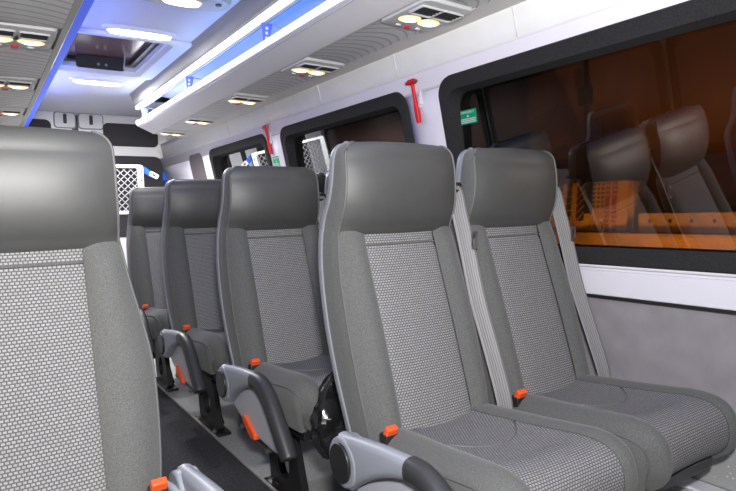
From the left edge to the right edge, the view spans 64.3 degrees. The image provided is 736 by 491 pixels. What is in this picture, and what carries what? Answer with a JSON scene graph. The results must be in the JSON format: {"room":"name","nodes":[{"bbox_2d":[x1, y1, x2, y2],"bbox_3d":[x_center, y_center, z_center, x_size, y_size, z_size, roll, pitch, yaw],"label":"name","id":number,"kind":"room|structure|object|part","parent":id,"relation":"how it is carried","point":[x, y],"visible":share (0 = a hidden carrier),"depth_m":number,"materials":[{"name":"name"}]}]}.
{"room":"vehicle interior","nodes":[
{"label":"vehicle interior","id":0,"kind":"room"},
{"bbox_2d":[74,113,175,141],"bbox_3d":[-2.688,-0.320,5.446,1.980,2.050,0.100,-4,4,-34],"label":"wall","id":1,"kind":"structure","parent":0,"point":[170,137],"depth_m":5.83,"materials":[{"name":"white"}]},
{"bbox_2d":[28,111,75,129],"bbox_3d":[-3.012,-0.239,5.209,0.830,1.935,0.080,-4,4,-34],"label":"door","id":2,"kind":"structure","parent":1,"relation":"in","point":[44,119],"depth_m":5.28,"materials":[{"name":"white paint"}]},
{"bbox_3d":[-3.059,-1.011,5.130,0.500,0.215,0.015,-4,4,-34],"label":"panel","id":3,"kind":"part","parent":2,"relation":"part of","materials":[{"name":"grey plastic"}]},
{"bbox_3d":[-2.760,-1.143,5.324,0.165,0.130,0.012,-4,4,-34],"label":"latch plate","id":4,"kind":"part","parent":2,"relation":"part of","materials":[{"name":"white plastic"}]},
{"bbox_3d":[-2.752,-1.152,5.311,0.028,0.085,0.022,-4,4,-34],"label":"latch handle","id":5,"kind":"part","parent":2,"relation":"part of","materials":[{"name":"black plastic"}]},
{"bbox_2d":[72,115,77,130],"bbox_3d":[-2.676,-0.247,5.436,0.050,1.905,0.035,-4,4,-34],"label":"door frame","id":6,"kind":"structure","parent":1,"relation":"attached to","point":[76,127],"depth_m":5.38,"materials":[{"name":"black plastic"}]},
{"bbox_2d":[37,95,165,116],"bbox_3d":[-2.481,-1.205,5.019,1.950,0.015,0.780,-4,4,-34],"label":"trim","id":7,"kind":"structure","parent":1,"relation":"attached to","point":[52,103],"depth_m":5.05,"materials":[{"name":"grey plastic"}]},
{"bbox_2d":[77,113,165,267],"bbox_3d":[-2.324,-0.285,5.667,0.795,1.935,0.080,-4,4,-34],"label":"door","id":8,"kind":"structure","parent":1,"relation":"in","point":[132,144],"depth_m":5.63,"materials":[{"name":"white paint"}]},
{"bbox_3d":[-2.580,-1.155,5.444,0.200,0.130,0.012,-4,4,-34],"label":"latch plate","id":9,"kind":"part","parent":8,"relation":"part of","materials":[{"name":"white plastic"}]},
{"bbox_3d":[-2.572,-1.164,5.431,0.028,0.085,0.022,-4,4,-34],"label":"latch handle","id":10,"kind":"part","parent":8,"relation":"part of","materials":[{"name":"black plastic"}]},
{"bbox_3d":[-2.285,-1.062,5.644,0.500,0.215,0.015,-4,4,-34],"label":"panel","id":11,"kind":"part","parent":8,"relation":"part of","materials":[{"name":"grey plastic"}]},
{"bbox_3d":[-2.279,-0.475,5.671,0.620,0.780,0.015,-4,4,-34],"label":"panel","id":12,"kind":"part","parent":8,"relation":"part of","materials":[{"name":"grey"}]},
{"bbox_2d":[157,149,166,184],"bbox_3d":[-2.026,-0.764,5.783,0.103,0.368,0.044,-3,4,-29],"label":"strap","id":13,"kind":"object","parent":1,"relation":"attached to","point":[158,151],"visible":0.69,"depth_m":5.78,"materials":[{"name":"blue fabric"}]},
{"bbox_2d":[45,0,239,101],"bbox_3d":[-0.770,-1.169,2.446,1.950,0.150,7.000,-4,4,-34],"label":"ceiling","id":14,"kind":"structure","parent":0,"point":[187,24],"depth_m":2.95,"materials":[{"name":"grey plastic"}]},
{"bbox_2d":[69,77,125,86],"bbox_3d":[-1.893,-1.145,4.103,0.370,0.035,0.115,-4,4,-34],"label":"recessed light","id":15,"kind":"object","parent":14,"relation":"in","point":[83,80],"visible":1,"depth_m":4.07,"materials":[{"name":"grey plastic"}]},
{"bbox_2d":[73,80,121,86],"bbox_3d":[-1.893,-1.135,4.104,0.322,0.016,0.076,-4,4,-34],"label":"diffuser","id":16,"kind":"object","parent":15,"relation":"attached to","point":[116,83],"depth_m":4.09,"materials":[{"name":"white plastic"}]},
{"bbox_2d":[57,27,191,79],"bbox_3d":[-1.550,-1.150,3.487,0.740,0.090,0.985,-4,4,-34],"label":"roof hatch","id":17,"kind":"object","parent":14,"relation":"attached to","point":[95,49],"visible":0.56,"depth_m":3.61,"materials":[{"name":"grey plastic"}]},
{"bbox_3d":[-1.531,-1.191,3.453,0.400,0.007,0.720,-4,4,-34],"label":"hatch glass","id":18,"kind":"part","parent":17,"relation":"part of","materials":[{"name":"brown glass"}]},
{"bbox_3d":[-1.530,-1.176,3.454,0.462,0.032,0.802,-4,4,-34],"label":"hatch frame","id":19,"kind":"part","parent":17,"relation":"part of","materials":[{"name":"black plastic"}]},
{"bbox_2d":[101,24,175,40],"bbox_3d":[-1.183,-1.102,3.039,0.370,0.035,0.115,-4,4,-34],"label":"recessed light","id":20,"kind":"object","parent":14,"relation":"in","point":[126,30],"visible":1,"depth_m":3.00,"materials":[{"name":"grey plastic"}]},
{"bbox_2d":[107,29,170,40],"bbox_3d":[-1.183,-1.092,3.039,0.322,0.016,0.076,-4,4,-34],"label":"diffuser","id":21,"kind":"object","parent":20,"relation":"attached to","point":[155,34],"depth_m":3.02,"materials":[{"name":"white plastic"}]},
{"bbox_2d":[144,0,230,10],"bbox_3d":[-0.819,-1.082,2.573,0.440,0.036,0.210,-4,4,-34],"label":"recessed light","id":22,"kind":"object","parent":14,"relation":"in","point":[207,5],"visible":1,"depth_m":2.61,"materials":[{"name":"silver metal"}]},
{"bbox_2d":[163,0,200,7],"bbox_3d":[-0.819,-1.069,2.574,0.172,0.010,0.087,-4,4,-34],"label":"diffuser","id":23,"kind":"object","parent":22,"relation":"attached to","point":[184,3],"depth_m":2.57,"materials":[{"name":"white plastic"}]},
{"bbox_2d":[154,357,356,490],"bbox_3d":[-0.750,0.846,2.600,2.030,0.050,7.100,-4,4,-34],"label":"floor","id":24,"kind":"structure","parent":0,"point":[320,477],"depth_m":2.37,"materials":[{"name":"grey plastic"}]},
{"bbox_2d":[0,125,223,490],"bbox_3d":[-0.515,0.342,0.971,0.558,1.133,0.738,-4,4,-34],"label":"passenger seat","id":25,"kind":"object","parent":24,"relation":"on","point":[79,402],"visible":1,"depth_m":1.13,"materials":[{"name":"grey fabric"}]},
{"bbox_3d":[-0.654,0.150,1.108,0.470,0.747,0.262,-4,4,-34],"label":"backrest","id":26,"kind":"part","parent":25,"relation":"part of","materials":[{"name":"grey fabric"}]},
{"bbox_3d":[-0.307,0.579,1.077,0.025,0.190,0.445,-4,4,-34],"label":"panel","id":27,"kind":"part","parent":25,"relation":"part of","materials":[{"name":"grey plastic"}]},
{"bbox_3d":[-0.311,0.515,1.125,0.040,0.152,0.278,-4,4,-34],"label":"armrest","id":28,"kind":"part","parent":25,"relation":"part of","materials":[{"name":"grey plastic"}]},
{"bbox_2d":[116,165,143,213],"bbox_3d":[-2.139,0.053,4.586,0.782,1.375,0.034,-4,4,-34],"label":"guard","id":29,"kind":"object","parent":24,"relation":"on","point":[140,174],"visible":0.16,"depth_m":4.70,"materials":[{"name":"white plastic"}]},
{"bbox_2d":[143,167,158,178],"bbox_3d":[-1.788,-0.595,4.797,0.136,0.099,0.012,-4,4,-34],"label":"strap","id":30,"kind":"object","parent":29,"relation":"attached to","point":[146,171],"visible":1,"depth_m":4.79,"materials":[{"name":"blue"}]},
{"bbox_2d":[126,187,178,391],"bbox_3d":[-1.121,0.217,3.388,0.527,1.133,0.738,-4,4,-34],"label":"passenger seat","id":31,"kind":"object","parent":24,"relation":"on","point":[146,204],"visible":0.37,"depth_m":3.46,"materials":[{"name":"grey fabric"}]},
{"bbox_3d":[-1.217,0.022,3.553,0.426,0.747,0.262,-4,4,-34],"label":"backrest","id":32,"kind":"part","parent":31,"relation":"part of","materials":[{"name":"grey fabric"}]},
{"bbox_2d":[144,307,170,339],"bbox_3d":[-1.048,0.407,3.337,0.422,0.162,0.520,-4,4,-34],"label":"seat cushion","id":33,"kind":"object","parent":31,"relation":"on","point":[158,318],"depth_m":3.08,"materials":[{"name":"grey fabric"}]},
{"bbox_3d":[-1.163,0.659,3.318,0.024,0.260,0.284,-4,4,-34],"label":"leg","id":34,"kind":"part","parent":31,"relation":"part of","materials":[{"name":"black metal"}]},
{"bbox_2d":[158,179,231,437],"bbox_3d":[-0.678,0.244,2.722,0.527,1.133,0.738,-4,4,-34],"label":"passenger seat","id":35,"kind":"object","parent":24,"relation":"on","point":[196,345],"visible":0.58,"depth_m":2.79,"materials":[{"name":"grey fabric"}]},
{"bbox_3d":[-0.868,0.443,2.614,0.040,0.152,0.278,-4,4,-34],"label":"armrest","id":36,"kind":"part","parent":35,"relation":"part of","materials":[{"name":"grey plastic"}]},
{"bbox_3d":[-0.773,0.049,2.888,0.426,0.747,0.262,-4,4,-34],"label":"backrest","id":37,"kind":"part","parent":35,"relation":"part of","materials":[{"name":"grey fabric"}]},
{"bbox_3d":[-0.820,0.504,2.595,0.025,0.190,0.445,-4,4,-34],"label":"panel","id":38,"kind":"part","parent":35,"relation":"part of","materials":[{"name":"grey plastic"}]},
{"bbox_2d":[186,328,227,373],"bbox_3d":[-0.604,0.434,2.671,0.422,0.162,0.520,-4,4,-34],"label":"seat cushion","id":39,"kind":"object","parent":35,"relation":"on","point":[210,344],"depth_m":2.41,"materials":[{"name":"grey fabric"}]},
{"bbox_3d":[-0.635,0.468,2.722,0.370,0.158,0.500,-4,4,-34],"label":"seat frame","id":40,"kind":"part","parent":35,"relation":"part of","materials":[{"name":"black metal"}]},
{"bbox_3d":[-0.719,0.686,2.653,0.024,0.260,0.284,-4,4,-34],"label":"leg","id":41,"kind":"part","parent":35,"relation":"part of","materials":[{"name":"black metal"}]},
{"bbox_2d":[157,386,271,490],"bbox_3d":[-0.569,0.851,1.939,0.471,0.006,5.700,-4,4,-34],"label":"carpet","id":42,"kind":"object","parent":24,"relation":"on","point":[184,440],"visible":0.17,"depth_m":2.33,"materials":[{"name":"grey carpet"}]},
{"bbox_2d":[157,383,276,490],"bbox_3d":[-0.355,0.836,2.051,0.010,0.012,5.750,-4,4,-34],"label":"trim","id":43,"kind":"structure","parent":24,"relation":"on","point":[228,448],"depth_m":2.40,"materials":[{"name":"silver metal"}]},
{"bbox_2d":[216,166,332,490],"bbox_3d":[-0.234,0.270,2.057,0.527,1.133,0.738,-4,4,-34],"label":"passenger seat","id":44,"kind":"object","parent":24,"relation":"on","point":[267,233],"visible":0.77,"depth_m":2.14,"materials":[{"name":"grey fabric"}]},
{"bbox_3d":[-0.425,0.470,1.949,0.040,0.152,0.278,-4,4,-34],"label":"armrest","id":45,"kind":"part","parent":44,"relation":"part of","materials":[{"name":"grey plastic"}]},
{"bbox_3d":[-0.377,0.531,1.930,0.025,0.190,0.445,-4,4,-34],"label":"panel","id":46,"kind":"part","parent":44,"relation":"part of","materials":[{"name":"grey plastic"}]},
{"bbox_3d":[-0.330,0.076,2.223,0.426,0.747,0.262,-4,4,-34],"label":"backrest","id":47,"kind":"part","parent":44,"relation":"part of","materials":[{"name":"grey fabric"}]},
{"bbox_3d":[-0.276,0.713,1.987,0.024,0.260,0.284,-4,4,-34],"label":"leg","id":48,"kind":"part","parent":44,"relation":"part of","materials":[{"name":"black metal"}]},
{"bbox_2d":[253,350,328,432],"bbox_3d":[-0.161,0.461,2.006,0.422,0.162,0.520,-4,4,-34],"label":"seat cushion","id":49,"kind":"object","parent":44,"relation":"on","point":[296,376],"depth_m":1.82,"materials":[{"name":"grey fabric"}]},
{"bbox_3d":[-0.192,0.495,2.057,0.370,0.158,0.500,-4,4,-34],"label":"seat frame","id":50,"kind":"part","parent":44,"relation":"part of","materials":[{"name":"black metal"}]},
{"bbox_2d":[318,171,328,229],"bbox_3d":[0.151,0.244,2.322,0.448,1.133,0.714,-4,4,-34],"label":"passenger seat","id":51,"kind":"object","parent":24,"relation":"on","point":[327,174],"visible":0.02,"depth_m":2.41,"materials":[{"name":"grey plastic"}]},
{"bbox_2d":[318,141,637,490],"bbox_3d":[0.209,0.297,1.392,0.527,1.133,0.738,-4,4,-34],"label":"passenger seat","id":52,"kind":"object","parent":24,"relation":"on","point":[402,315],"visible":1,"depth_m":1.47,"materials":[{"name":"grey fabric"}]},
{"bbox_2d":[310,371,345,458],"bbox_3d":[-0.084,0.480,1.687,0.189,0.250,0.085,-4,4,-34],"label":"plastic bag","id":53,"kind":"object","parent":52,"relation":"hanging from","point":[327,419],"visible":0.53,"depth_m":1.64,"materials":[{"name":"black plastic"}]},
{"bbox_3d":[0.019,0.497,1.284,0.040,0.152,0.278,-4,4,-34],"label":"armrest","id":54,"kind":"part","parent":52,"relation":"part of","materials":[{"name":"grey plastic"}]},
{"bbox_3d":[0.067,0.558,1.265,0.025,0.190,0.445,-4,4,-34],"label":"panel","id":55,"kind":"part","parent":52,"relation":"part of","materials":[{"name":"grey plastic"}]},
{"bbox_3d":[0.114,0.103,1.557,0.426,0.747,0.262,-4,4,-34],"label":"backrest","id":56,"kind":"part","parent":52,"relation":"part of","materials":[{"name":"grey fabric"}]},
{"bbox_2d":[374,401,637,490],"bbox_3d":[0.283,0.487,1.341,0.422,0.162,0.520,-4,4,-34],"label":"seat cushion","id":57,"kind":"object","parent":52,"relation":"on","point":[474,445],"depth_m":1.25,"materials":[{"name":"grey fabric"}]},
{"bbox_2d":[451,147,735,490],"bbox_3d":[0.595,0.271,1.657,0.448,1.133,0.714,-4,4,-34],"label":"passenger seat","id":58,"kind":"object","parent":24,"relation":"on","point":[673,434],"visible":0.83,"depth_m":1.72,"materials":[{"name":"grey fabric"}]},
{"bbox_3d":[0.479,0.078,1.800,0.426,0.747,0.262,-4,4,-34],"label":"backrest","id":59,"kind":"part","parent":58,"relation":"part of","materials":[{"name":"grey fabric"}]},
{"bbox_2d":[513,373,735,490],"bbox_3d":[0.648,0.463,1.583,0.422,0.162,0.520,-4,4,-34],"label":"seat cushion","id":60,"kind":"object","parent":58,"relation":"on","point":[669,432],"depth_m":1.45,"materials":[{"name":"grey fabric"}]},
{"bbox_3d":[0.617,0.498,1.634,0.370,0.158,0.500,-4,4,-34],"label":"seat frame","id":61,"kind":"part","parent":58,"relation":"part of","materials":[{"name":"grey fabric"}]},
{"bbox_2d":[160,0,735,279],"bbox_3d":[-0.028,-0.060,2.985,0.187,1.672,7.000,-4,4,-34],"label":"wall","id":62,"kind":"structure","parent":0,"point":[430,131],"depth_m":2.37,"materials":[{"name":"white plastic"}]},
{"bbox_2d":[189,153,206,178],"bbox_3d":[-1.394,-0.454,4.981,0.143,0.640,0.360,-4,4,-34],"label":"panel","id":63,"kind":"object","parent":62,"relation":"attached to","point":[196,162],"visible":0.41,"depth_m":4.93,"materials":[{"name":"grey plastic"}]},
{"bbox_2d":[209,134,272,178],"bbox_3d":[-0.870,-0.384,4.233,0.203,0.730,1.110,-4,4,-34],"label":"window","id":64,"kind":"structure","parent":62,"relation":"in","point":[251,151],"depth_m":4.17,"materials":[{"name":"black glass"}]},
{"bbox_3d":[-0.856,-0.385,4.242,0.086,0.630,1.010,-4,4,-34],"label":"pane","id":65,"kind":"part","parent":64,"relation":"part of","materials":[{"name":"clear glass"}]},
{"bbox_2d":[262,125,272,153],"bbox_3d":[-0.630,-0.664,3.678,0.054,0.180,0.081,-4,4,-34],"label":"hammer","id":66,"kind":"object","parent":62,"relation":"attached to","point":[269,141],"visible":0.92,"depth_m":3.67,"materials":[{"name":"red plastic"}]},
{"bbox_3d":[-0.626,-0.656,3.681,0.047,0.163,0.026,-4,4,-34],"label":"handle","id":67,"kind":"part","parent":66,"relation":"part of","materials":[{"name":"red plastic"}]},
{"bbox_2d":[272,156,279,165],"bbox_3d":[-0.576,-0.525,3.680,0.015,0.070,0.095,-4,4,-34],"label":"sticker","id":68,"kind":"object","parent":62,"relation":"attached to","point":[275,159],"visible":1,"depth_m":3.68,"materials":[{"name":"teal"}]},
{"bbox_2d":[130,0,493,133],"bbox_3d":[0.005,-0.951,2.310,0.574,0.316,5.900,-4,4,-34],"label":"luggage rack","id":69,"kind":"object","parent":62,"relation":"attached to","point":[247,49],"visible":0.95,"depth_m":2.79,"materials":[{"name":"white plastic"}]},
{"bbox_2d":[156,129,187,135],"bbox_3d":[-1.552,-0.890,4.629,0.205,0.029,0.240,-4,4,-34],"label":"console","id":70,"kind":"object","parent":69,"relation":"attached to","point":[168,132],"visible":1,"depth_m":4.57,"materials":[{"name":"white plastic"}]},
{"bbox_2d":[161,131,174,133],"bbox_3d":[-1.556,-0.879,4.557,0.092,0.012,0.082,-4,4,-34],"label":"air vent","id":71,"kind":"object","parent":70,"relation":"attached to","point":[163,132],"depth_m":4.53,"materials":[{"name":"black plastic"}]},
{"bbox_2d":[179,115,217,124],"bbox_3d":[-1.181,-0.868,4.072,0.205,0.029,0.270,-4,4,-34],"label":"console","id":72,"kind":"object","parent":69,"relation":"attached to","point":[193,120],"visible":1,"depth_m":4.01,"materials":[{"name":"white plastic"}]},
{"bbox_2d":[187,119,202,121],"bbox_3d":[-1.185,-0.857,4.000,0.092,0.012,0.082,-4,4,-34],"label":"air vent","id":73,"kind":"object","parent":72,"relation":"attached to","point":[191,120],"depth_m":4.00,"materials":[{"name":"black plastic"}]},
{"bbox_2d":[201,120,214,122],"bbox_3d":[-1.112,-0.860,4.049,0.092,0.012,0.082,-4,4,-34],"label":"air vent","id":74,"kind":"object","parent":72,"relation":"attached to","point":[203,121],"depth_m":4.04,"materials":[{"name":"black plastic"}]},
{"bbox_3d":[-0.205,-1.030,2.167,0.074,0.130,5.900,-4,4,-34],"label":"rail","id":75,"kind":"part","parent":69,"relation":"part of","materials":[{"name":"grey plastic"}]},
{"bbox_2d":[220,92,268,105],"bbox_3d":[-0.715,-0.839,3.374,0.205,0.029,0.270,-4,4,-34],"label":"console","id":76,"kind":"object","parent":69,"relation":"attached to","point":[237,98],"visible":0.99,"depth_m":3.32,"materials":[{"name":"white plastic"}]},
{"bbox_2d":[231,96,250,100],"bbox_3d":[-0.719,-0.829,3.302,0.092,0.012,0.082,-4,4,-34],"label":"air vent","id":77,"kind":"object","parent":76,"relation":"attached to","point":[237,98],"depth_m":3.28,"materials":[{"name":"black plastic"}]},
{"bbox_2d":[246,98,264,102],"bbox_3d":[-0.646,-0.832,3.350,0.092,0.012,0.082,-4,4,-34],"label":"air vent","id":78,"kind":"object","parent":76,"relation":"attached to","point":[256,100],"depth_m":3.34,"materials":[{"name":"black plastic"}]},
{"bbox_2d":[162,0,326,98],"bbox_3d":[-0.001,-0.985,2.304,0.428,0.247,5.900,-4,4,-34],"label":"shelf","id":79,"kind":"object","parent":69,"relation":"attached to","point":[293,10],"depth_m":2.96,"materials":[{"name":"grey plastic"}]},
{"bbox_2d":[139,0,353,126],"bbox_3d":[0.036,-0.861,2.322,0.520,0.015,5.880,-4,4,-34],"label":"shelf","id":80,"kind":"object","parent":69,"relation":"attached to","point":[339,10],"depth_m":2.74,"materials":[{"name":"grey plastic"}]},
{"bbox_2d":[281,57,343,76],"bbox_3d":[-0.258,-0.812,2.688,0.205,0.029,0.270,-4,4,-34],"label":"console","id":81,"kind":"object","parent":69,"relation":"attached to","point":[320,67],"visible":1,"depth_m":2.64,"materials":[{"name":"white plastic"}]},
{"bbox_2d":[297,63,321,69],"bbox_3d":[-0.262,-0.801,2.615,0.092,0.012,0.082,-4,4,-34],"label":"air vent","id":82,"kind":"object","parent":81,"relation":"attached to","point":[309,66],"depth_m":2.61,"materials":[{"name":"black plastic"}]},
{"bbox_2d":[314,65,338,72],"bbox_3d":[-0.189,-0.804,2.664,0.092,0.012,0.082,-4,4,-34],"label":"air vent","id":83,"kind":"object","parent":81,"relation":"attached to","point":[321,68],"depth_m":2.65,"materials":[{"name":"black plastic"}]},
{"bbox_2d":[381,0,471,31],"bbox_3d":[0.197,-0.784,2.006,0.205,0.029,0.270,-4,4,-34],"label":"console","id":84,"kind":"object","parent":69,"relation":"attached to","point":[438,12],"visible":0.99,"depth_m":1.97,"materials":[{"name":"silver grey plastic"},{"name":"clear lamp glass"}]},
{"bbox_3d":[0.142,-0.775,2.012,0.054,0.003,0.040,-4,4,-34],"label":"bulb","id":85,"kind":"part","parent":84,"relation":"part of","materials":[{"name":"beige glass"}]},
{"bbox_2d":[409,5,443,18],"bbox_3d":[0.193,-0.774,1.934,0.092,0.012,0.082,-4,4,-34],"label":"air vent","id":86,"kind":"object","parent":84,"relation":"attached to","point":[425,11],"depth_m":1.93,"materials":[{"name":"black plastic"}]},
{"bbox_3d":[0.214,-0.777,2.059,0.054,0.003,0.040,-4,4,-34],"label":"bulb","id":87,"kind":"part","parent":84,"relation":"part of","materials":[{"name":"beige glass"}]},
{"bbox_2d":[429,10,463,22],"bbox_3d":[0.266,-0.777,1.982,0.092,0.012,0.082,-4,4,-34],"label":"air vent","id":88,"kind":"object","parent":84,"relation":"attached to","point":[444,16],"depth_m":1.97,"materials":[{"name":"black plastic"}]},
{"bbox_2d":[280,92,414,224],"bbox_3d":[-0.105,-0.338,3.085,0.203,0.730,1.270,-4,4,-34],"label":"window","id":89,"kind":"structure","parent":62,"relation":"in","point":[310,143],"depth_m":3.01,"materials":[{"name":"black glass"}]},
{"bbox_3d":[-0.105,-0.338,3.085,0.203,0.730,1.270,-4,4,-34],"label":"frame","id":90,"kind":"part","parent":89,"relation":"part of","materials":[{"name":"black plastic"}]},
{"bbox_2d":[176,0,525,137],"bbox_3d":[0.090,-0.817,2.432,0.096,0.018,6.000,-4,4,-34],"label":"trim","id":91,"kind":"structure","parent":62,"relation":"attached to","point":[495,6],"depth_m":2.48,"materials":[{"name":"white plastic"}]},
{"bbox_2d":[163,0,632,157],"bbox_3d":[-0.064,-0.776,2.783,0.051,0.112,6.750,-4,4,-34],"label":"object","id":92,"kind":"object","parent":62,"relation":"attached to","point":[526,18],"visible":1,"depth_m":2.34,"materials":[{"name":"white plastic"}]},
{"bbox_2d":[405,78,422,122],"bbox_3d":[0.196,-0.603,2.446,0.054,0.180,0.081,-4,4,-34],"label":"hammer","id":93,"kind":"object","parent":62,"relation":"attached to","point":[411,82],"visible":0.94,"depth_m":2.44,"materials":[{"name":"red plastic"}]},
{"bbox_3d":[0.199,-0.595,2.448,0.047,0.163,0.026,-4,4,-34],"label":"handle","id":94,"kind":"part","parent":93,"relation":"part of","materials":[{"name":"red plastic"}]},
{"bbox_2d":[438,0,735,273],"bbox_3d":[0.754,-0.286,1.796,0.203,0.730,1.450,-4,4,-34],"label":"window","id":95,"kind":"structure","parent":62,"relation":"in","point":[636,116],"depth_m":1.75,"materials":[{"name":"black glass"}]},
{"bbox_2d":[460,108,476,124],"bbox_3d":[0.393,-0.505,2.296,0.008,0.054,0.093,-4,4,-34],"label":"sticker","id":96,"kind":"object","parent":95,"relation":"attached to","point":[469,116],"visible":1,"depth_m":2.29,"materials":[{"name":"teal"}]},
{"bbox_2d":[564,267,735,310],"bbox_3d":[0.035,0.077,3.033,0.030,0.081,7.000,-4,4,-34],"label":"trim","id":97,"kind":"structure","parent":62,"relation":"attached to","point":[691,291],"depth_m":1.74,"materials":[{"name":"white plastic"}]},
{"bbox_2d":[571,292,735,314],"bbox_3d":[0.035,0.123,3.035,0.033,0.009,7.000,-4,4,-34],"label":"trim","id":98,"kind":"structure","parent":62,"relation":"attached to","point":[723,311],"depth_m":1.73,"materials":[{"name":"black plastic"}]},
{"bbox_2d":[572,296,735,412],"bbox_3d":[0.044,0.278,3.046,0.023,0.300,7.000,-4,4,-34],"label":"wall panel","id":99,"kind":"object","parent":62,"relation":"attached to","point":[647,343],"depth_m":1.75,"materials":[{"name":"grey fabric"}]},
{"bbox_2d":[676,477,726,490],"bbox_3d":[0.003,0.622,3.033,0.063,0.010,7.000,-4,4,-34],"label":"trim","id":100,"kind":"structure","parent":62,"relation":"attached to","point":[692,484],"depth_m":1.64,"materials":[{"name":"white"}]},
{"bbox_2d":[665,446,735,490],"bbox_3d":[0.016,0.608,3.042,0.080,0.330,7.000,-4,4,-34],"label":"floor","id":101,"kind":"structure","parent":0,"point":[722,472],"depth_m":1.62,"materials":[{"name":"grey plastic"}]},
{"bbox_3d":[-1.561,0.073,1.969,0.030,1.610,7.000,-4,4,-34],"label":"wall","id":102,"kind":"structure","parent":0,"visible":0},
{"bbox_2d":[0,0,94,126],"bbox_3d":[-1.119,-0.867,1.745,0.562,0.349,6.200,-4,4,-34],"label":"overhead luggage rack","id":103,"kind":"object","parent":102,"relation":"attached to","point":[67,16],"visible":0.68,"depth_m":2.20,"materials":[{"name":"grey plastic"},{"name":"blue light strip"}]},
{"bbox_2d":[0,107,24,115],"bbox_3d":[-2.100,-0.767,3.343,0.235,0.024,0.270,-4,4,-34],"label":"console","id":104,"kind":"object","parent":103,"relation":"attached to","point":[6,111],"visible":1,"depth_m":3.31,"materials":[{"name":"white plastic"}]},
{"bbox_2d":[2,110,20,113],"bbox_3d":[-2.026,-0.761,3.323,0.092,0.010,0.082,-4,4,-34],"label":"air vent","id":105,"kind":"object","parent":104,"relation":"attached to","point":[3,111],"depth_m":3.31,"materials":[{"name":"black plastic"}]},
{"bbox_2d":[0,75,37,90],"bbox_3d":[-1.651,-0.740,2.670,0.235,0.024,0.270,-4,4,-34],"label":"console","id":106,"kind":"object","parent":103,"relation":"attached to","point":[14,83],"visible":0.99,"depth_m":2.64,"materials":[{"name":"white plastic"}]},
{"bbox_2d":[8,80,31,86],"bbox_3d":[-1.577,-0.734,2.650,0.092,0.010,0.082,-4,4,-34],"label":"air vent","id":107,"kind":"object","parent":106,"relation":"attached to","point":[23,83],"depth_m":2.64,"materials":[{"name":"black plastic"}]},
{"bbox_2d":[0,21,57,49],"bbox_3d":[-1.202,-0.713,1.996,0.235,0.024,0.270,-4,4,-34],"label":"console","id":108,"kind":"object","parent":103,"relation":"attached to","point":[29,36],"visible":1,"depth_m":1.97,"materials":[{"name":"white plastic"}]},
{"bbox_2d":[0,28,15,37],"bbox_3d":[-1.212,-0.701,1.920,0.092,0.010,0.082,-4,4,-34],"label":"air vent","id":109,"kind":"object","parent":108,"relation":"attached to","point":[4,32],"depth_m":1.92,"materials":[{"name":"black plastic"}]},
{"bbox_3d":[-1.180,-0.708,2.053,0.054,0.002,0.040,-4,4,-34],"label":"bulb","id":110,"kind":"part","parent":108,"relation":"part of","materials":[{"name":"beige"}]},
{"bbox_2d":[18,31,50,41],"bbox_3d":[-1.128,-0.707,1.976,0.092,0.010,0.082,-4,4,-34],"label":"air vent","id":111,"kind":"object","parent":108,"relation":"attached to","point":[40,36],"depth_m":1.97,"materials":[{"name":"black plastic"}]},
{"bbox_3d":[-0.947,-0.728,1.865,0.030,0.022,6.200,-4,4,-34],"label":"edge trim","id":112,"kind":"part","parent":103,"relation":"part of","materials":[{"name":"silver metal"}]}
]}

